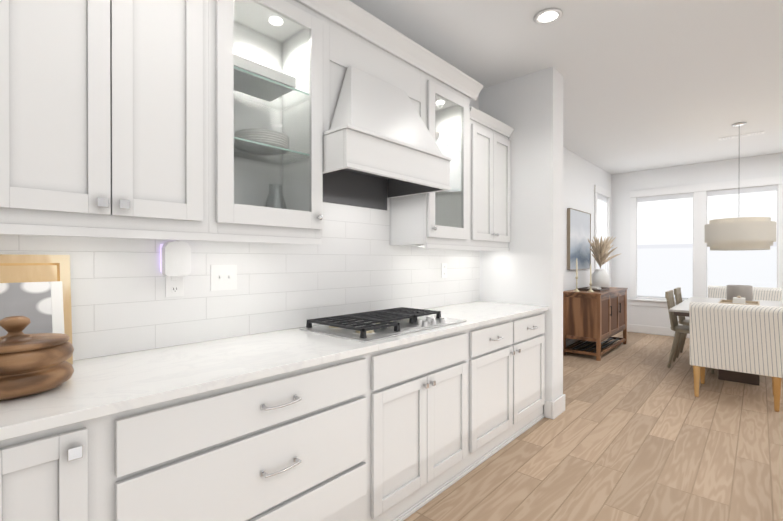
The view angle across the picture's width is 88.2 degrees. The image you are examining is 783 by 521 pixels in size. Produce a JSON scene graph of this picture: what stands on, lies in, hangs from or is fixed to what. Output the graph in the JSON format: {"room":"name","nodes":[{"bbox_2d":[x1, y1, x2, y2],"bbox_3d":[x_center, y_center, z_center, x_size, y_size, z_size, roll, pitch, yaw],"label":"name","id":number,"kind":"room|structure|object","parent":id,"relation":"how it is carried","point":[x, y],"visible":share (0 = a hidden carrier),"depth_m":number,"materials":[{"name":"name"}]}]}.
{"room":"kitchen","nodes":[
{"label":"kitchen","id":0,"kind":"room"},
{"bbox_2d":[470,95,478,109],"bbox_3d":[-1.234,-0.144,1.617,0.150,2.870,6.390,0,0,42],"label":"wall","id":1,"kind":"structure","parent":0,"point":[473,103],"depth_m":3.70,"materials":[{"name":"white paint"}]},
{"bbox_2d":[0,0,15,233],"bbox_3d":[-1.349,-0.707,1.118,0.350,1.200,0.398,0,0,42],"label":"upper cabinet","id":2,"kind":"object","parent":1,"relation":"attached to","point":[7,7],"depth_m":1.15,"materials":[{"name":"paint"}]},
{"bbox_2d":[4,0,223,239],"bbox_3d":[-1.064,-0.708,1.430,0.350,1.200,0.764,0,0,42],"label":"upper cabinet","id":3,"kind":"object","parent":1,"relation":"attached to","point":[128,119],"depth_m":1.35,"materials":[{"name":"paint"}]},
{"bbox_2d":[165,276,183,296],"bbox_3d":[-0.958,0.097,1.789,0.007,0.118,0.075,0,0,42],"label":"electrical outlet plate","id":4,"kind":"object","parent":1,"relation":"attached to","point":[172,288],"depth_m":1.79,"materials":[{"name":"white plastic"}]},
{"bbox_2d":[160,241,190,280],"bbox_3d":[-0.940,-0.001,1.765,0.048,0.174,0.112,0,0,42],"label":"plug-in device","id":5,"kind":"object","parent":4,"relation":"attached to","point":[175,259],"visible":1,"depth_m":1.74,"materials":[{"name":"white plastic"}]},
{"bbox_2d":[210,265,236,290],"bbox_3d":[-0.805,0.080,1.951,0.015,0.122,0.130,0,0,42],"label":"light switch plate","id":6,"kind":"object","parent":1,"relation":"attached to","point":[223,277],"depth_m":1.95,"materials":[{"name":"white plastic"}]},
{"bbox_2d":[0,198,479,360],"bbox_3d":[-0.482,-0.044,2.326,0.009,0.835,3.850,0,0,42],"label":"tiled wall","id":7,"kind":"structure","parent":1,"relation":"attached to","point":[355,261],"depth_m":2.06,"materials":[{"name":"white tile"}]},
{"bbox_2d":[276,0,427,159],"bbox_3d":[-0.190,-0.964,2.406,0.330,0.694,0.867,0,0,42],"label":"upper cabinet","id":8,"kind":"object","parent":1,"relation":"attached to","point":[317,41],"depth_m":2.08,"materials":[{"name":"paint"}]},
{"bbox_2d":[264,184,285,208],"bbox_3d":[-0.573,-0.259,1.995,0.124,0.235,0.124,0,0,42],"label":"carafe","id":9,"kind":"object","parent":8,"relation":"in","point":[269,197],"depth_m":1.98,"materials":[{"name":"clear glass"}]},
{"bbox_2d":[323,66,451,209],"bbox_3d":[-0.107,-0.681,2.343,0.518,0.660,0.850,0,0,42],"label":"range hood","id":10,"kind":"object","parent":1,"relation":"attached to","point":[380,146],"visible":0.85,"depth_m":2.19,"materials":[{"name":"paint"}]},
{"bbox_2d":[441,263,446,277],"bbox_3d":[0.434,0.076,3.318,0.007,0.118,0.075,0,0,42],"label":"electrical outlet plate","id":11,"kind":"object","parent":1,"relation":"attached to","point":[443,265],"depth_m":3.31,"materials":[{"name":"white plastic"}]},
{"bbox_2d":[432,104,511,250],"bbox_3d":[0.692,-0.632,3.383,0.320,1.035,0.699,0,0,42],"label":"upper cabinet","id":12,"kind":"object","parent":1,"relation":"attached to","point":[475,214],"depth_m":3.12,"materials":[{"name":"paint"}]},
{"bbox_2d":[566,339,586,348],"bbox_3d":[2.485,1.208,5.731,0.020,0.140,4.694,0,0,42],"label":"baseboard","id":13,"kind":"structure","parent":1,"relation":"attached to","point":[569,342],"depth_m":5.89,"materials":[{"name":"paint"}]},
{"bbox_2d":[479,67,562,401],"bbox_3d":[1.105,-0.150,3.646,0.780,2.870,0.240,0,0,42],"label":"wall","id":14,"kind":"structure","parent":0,"point":[526,268],"depth_m":3.42,"materials":[{"name":"white paint"}]},
{"bbox_2d":[544,394,564,411],"bbox_3d":[1.205,1.214,3.733,0.776,0.140,0.016,0,0,42],"label":"baseboard","id":15,"kind":"structure","parent":14,"relation":"attached to","point":[554,409],"depth_m":3.34,"materials":[{"name":"paint"}]},
{"bbox_2d":[349,0,782,174],"bbox_3d":[2.491,-1.628,1.508,5.800,0.100,11.250,0,0,42],"label":"ceiling","id":16,"kind":"structure","parent":0,"point":[652,84],"depth_m":3.23,"materials":[{"name":"white paint"}]},
{"bbox_2d":[534,8,562,24],"bbox_3d":[1.009,-1.576,2.607,0.175,0.012,0.175,0,0,36],"label":"recessed light","id":17,"kind":"object","parent":16,"relation":"in","point":[547,16],"visible":1,"depth_m":2.58,"materials":[{"name":"paint"}]},
{"bbox_2d":[705,122,775,250],"bbox_3d":[4.022,-0.859,4.680,0.630,1.460,0.630,0,0,42],"label":"pendant lamp","id":18,"kind":"object","parent":16,"relation":"hanging from","point":[746,233],"visible":1,"depth_m":4.46,"materials":[{"name":"beige fabric"}]},
{"bbox_2d":[718,131,764,139],"bbox_3d":[4.426,-1.586,5.121,0.440,0.008,0.120,0,0,42],"label":"ceiling vent","id":19,"kind":"object","parent":16,"relation":"in","point":[743,135],"visible":1,"depth_m":5.10,"materials":[{"name":"metal"}]},
{"bbox_2d":[563,147,610,340],"bbox_3d":[2.478,-0.158,5.845,0.150,2.870,4.860,0,0,42],"label":"wall","id":20,"kind":"structure","parent":0,"point":[582,177],"depth_m":6.15,"materials":[{"name":"white paint"}]},
{"bbox_2d":[567,208,590,269],"bbox_3d":[2.830,-0.314,6.085,0.043,0.880,0.950,0,0,42],"label":"canvas art","id":21,"kind":"object","parent":20,"relation":"attached to","point":[578,232],"visible":0.94,"depth_m":6.02,"materials":[{"name":"blue fabric"}]},
{"bbox_2d":[594,185,610,274],"bbox_3d":[3.625,-0.294,7.065,0.205,1.945,0.910,0,0,42],"label":"window","id":22,"kind":"structure","parent":20,"relation":"in","point":[603,192],"depth_m":7.16,"materials":[{"name":"paint"}]},
{"bbox_2d":[597,194,606,268],"bbox_3d":[3.631,-0.302,7.059,0.070,1.663,0.664,0,0,42],"label":"window shade","id":23,"kind":"object","parent":22,"relation":"attached to","point":[601,200],"visible":0.43,"depth_m":7.09,"materials":[{"name":"fabric"}]},
{"bbox_2d":[404,331,782,520],"bbox_3d":[2.491,1.321,1.518,5.800,0.060,11.250,0,0,42],"label":"floor","id":24,"kind":"structure","parent":0,"point":[636,430],"depth_m":2.69,"materials":[{"name":"brown wood"}]},
{"bbox_2d":[0,414,111,520],"bbox_3d":[-1.096,0.851,1.191,0.628,0.884,0.272,0,0,42],"label":"base cabinet","id":25,"kind":"object","parent":24,"relation":"on","point":[62,473],"depth_m":1.02,"materials":[{"name":"paint"}]},
{"bbox_2d":[112,351,375,520],"bbox_3d":[-0.666,0.850,1.664,0.628,0.884,1.005,0,0,42],"label":"base cabinet","id":26,"kind":"object","parent":24,"relation":"on","point":[297,445],"depth_m":1.42,"materials":[{"name":"paint"}]},
{"bbox_2d":[376,328,471,520],"bbox_3d":[-0.042,0.847,2.349,0.628,0.884,0.848,0,0,42],"label":"base cabinet","id":27,"kind":"object","parent":24,"relation":"on","point":[401,432],"depth_m":2.10,"materials":[{"name":"paint"}]},
{"bbox_2d":[472,311,544,469],"bbox_3d":[0.643,0.845,3.102,0.628,0.884,1.188,0,0,42],"label":"base cabinet","id":28,"kind":"object","parent":24,"relation":"on","point":[508,356],"depth_m":2.82,"materials":[{"name":"paint"}]},
{"bbox_2d":[0,301,548,440],"bbox_3d":[-0.245,0.391,2.110,0.648,0.030,3.848,0,0,42],"label":"countertop","id":29,"kind":"structure","parent":28,"relation":"on","point":[93,388],"depth_m":1.45,"materials":[{"name":"stone"}]},
{"bbox_2d":[0,281,63,336],"bbox_3d":[-1.232,0.225,1.330,0.113,0.307,0.241,0,0,42],"label":"picture","id":30,"kind":"object","parent":29,"relation":"on","point":[39,305],"visible":0.4,"depth_m":1.37,"materials":[{"name":"white"}]},
{"bbox_2d":[0,254,72,363],"bbox_3d":[-1.344,0.177,1.309,0.070,0.400,0.485,0,0,42],"label":"picture frame","id":31,"kind":"object","parent":29,"relation":"on","point":[30,268],"visible":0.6,"depth_m":1.44,"materials":[{"name":"brown wood"}]},
{"bbox_2d":[0,316,73,399],"bbox_3d":[-1.095,0.269,1.177,0.270,0.218,0.270,0,0,42],"label":"wooden bowl","id":32,"kind":"object","parent":29,"relation":"on","point":[31,364],"visible":1,"depth_m":1.13,"materials":[{"name":"brown wood"}]},
{"bbox_2d":[299,307,466,342],"bbox_3d":[-0.020,0.348,2.359,0.520,0.052,0.870,0,0,42],"label":"cooktop","id":33,"kind":"object","parent":29,"relation":"in","point":[369,326],"visible":1,"depth_m":2.22,"materials":[{"name":"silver metal"}]},
{"bbox_2d":[563,287,627,360],"bbox_3d":[2.975,0.845,5.855,0.507,0.865,1.444,0,0,42],"label":"sideboard","id":34,"kind":"object","parent":24,"relation":"on","point":[596,318],"visible":0.96,"depth_m":5.42,"materials":[{"name":"brown wood"}]},
{"bbox_2d":[573,259,579,291],"bbox_3d":[2.506,0.183,5.468,0.085,0.458,0.085,0,0,33],"label":"candlestick","id":35,"kind":"object","parent":34,"relation":"on","point":[576,277],"depth_m":5.46,"materials":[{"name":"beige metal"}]},
{"bbox_2d":[587,264,593,291],"bbox_3d":[2.678,0.222,5.434,0.085,0.383,0.085,0,0,33],"label":"candlestick","id":36,"kind":"object","parent":34,"relation":"on","point":[590,284],"depth_m":5.43,"materials":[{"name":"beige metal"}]},
{"bbox_2d":[577,286,608,291],"bbox_3d":[2.855,0.388,5.719,0.300,0.048,0.460,0,0,42],"label":"tray","id":37,"kind":"object","parent":34,"relation":"on","point":[596,289],"visible":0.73,"depth_m":5.59,"materials":[{"name":"brown"}]},
{"bbox_2d":[588,236,619,287],"bbox_3d":[3.170,0.013,6.056,0.435,0.796,0.720,0,0,42],"label":"vase","id":38,"kind":"object","parent":34,"relation":"on","point":[600,276],"visible":1,"depth_m":5.98,"materials":[{"name":"white ceramic"}]},
{"bbox_2d":[674,287,688,357],"bbox_3d":[4.061,0.825,5.367,0.469,0.913,0.439,0,0,42],"label":"chair","id":39,"kind":"object","parent":24,"relation":"on","point":[678,299],"visible":0.5,"depth_m":5.37,"materials":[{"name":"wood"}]},
{"bbox_2d":[665,290,713,373],"bbox_3d":[3.616,0.827,4.879,0.469,0.913,0.439,0,0,42],"label":"chair","id":40,"kind":"object","parent":24,"relation":"on","point":[679,330],"visible":0.69,"depth_m":4.88,"materials":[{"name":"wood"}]},
{"bbox_2d":[669,297,782,385],"bbox_3d":[4.082,0.901,4.766,1.080,0.760,2.000,0,0,42],"label":"dining table","id":41,"kind":"object","parent":24,"relation":"on","point":[681,309],"visible":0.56,"depth_m":4.36,"materials":[{"name":"grey"}]},
{"bbox_2d":[718,296,759,304],"bbox_3d":[4.096,0.464,4.766,0.360,0.112,0.480,0,0,42],"label":"centerpiece","id":42,"kind":"object","parent":41,"relation":"on","point":[738,300],"visible":0.73,"depth_m":4.73,"materials":[{"name":"beige wood"}]},
{"bbox_2d":[727,285,752,300],"bbox_3d":[4.399,0.413,5.112,0.250,0.212,0.250,0,0,42],"label":"vase","id":43,"kind":"object","parent":41,"relation":"on","point":[745,292],"visible":0.67,"depth_m":5.02,"materials":[{"name":"grey ceramic"}]},
{"bbox_2d":[689,302,782,411],"bbox_3d":[3.263,0.834,3.829,0.650,0.900,0.670,0,0,42],"label":"chair","id":44,"kind":"object","parent":24,"relation":"on","point":[739,338],"visible":1,"depth_m":3.58,"materials":[{"name":"fabric"}]},
{"bbox_2d":[708,285,781,300],"bbox_3d":[5.022,0.828,5.784,0.820,0.900,0.630,0,0,42],"label":"chair","id":45,"kind":"object","parent":24,"relation":"on","point":[767,293],"visible":0.1,"depth_m":5.81,"materials":[{"name":"fabric"}]},
{"bbox_2d":[611,153,782,327],"bbox_3d":[6.245,-0.157,5.601,5.750,2.870,0.150,0,0,42],"label":"wall","id":46,"kind":"structure","parent":0,"point":[754,167],"depth_m":7.04,"materials":[{"name":"white paint"}]},
{"bbox_2d":[627,324,689,337],"bbox_3d":[6.133,1.208,5.595,5.600,0.140,0.016,0,0,42],"label":"baseboard","id":47,"kind":"structure","parent":46,"relation":"attached to","point":[665,331],"depth_m":7.04,"materials":[{"name":"paint"}]},
{"bbox_2d":[628,176,782,306],"bbox_3d":[5.444,-0.232,6.292,3.055,2.045,0.205,0,0,42],"label":"window","id":48,"kind":"structure","parent":46,"relation":"in","point":[700,247],"depth_m":6.59,"materials":[{"name":"paint"}]},
{"bbox_2d":[637,186,776,299],"bbox_3d":[5.439,-0.240,6.287,2.809,1.763,0.070,0,0,42],"label":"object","id":49,"kind":"structure","parent":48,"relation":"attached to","point":[665,247],"depth_m":6.73,"materials":[{"name":"glass"}]}
]}

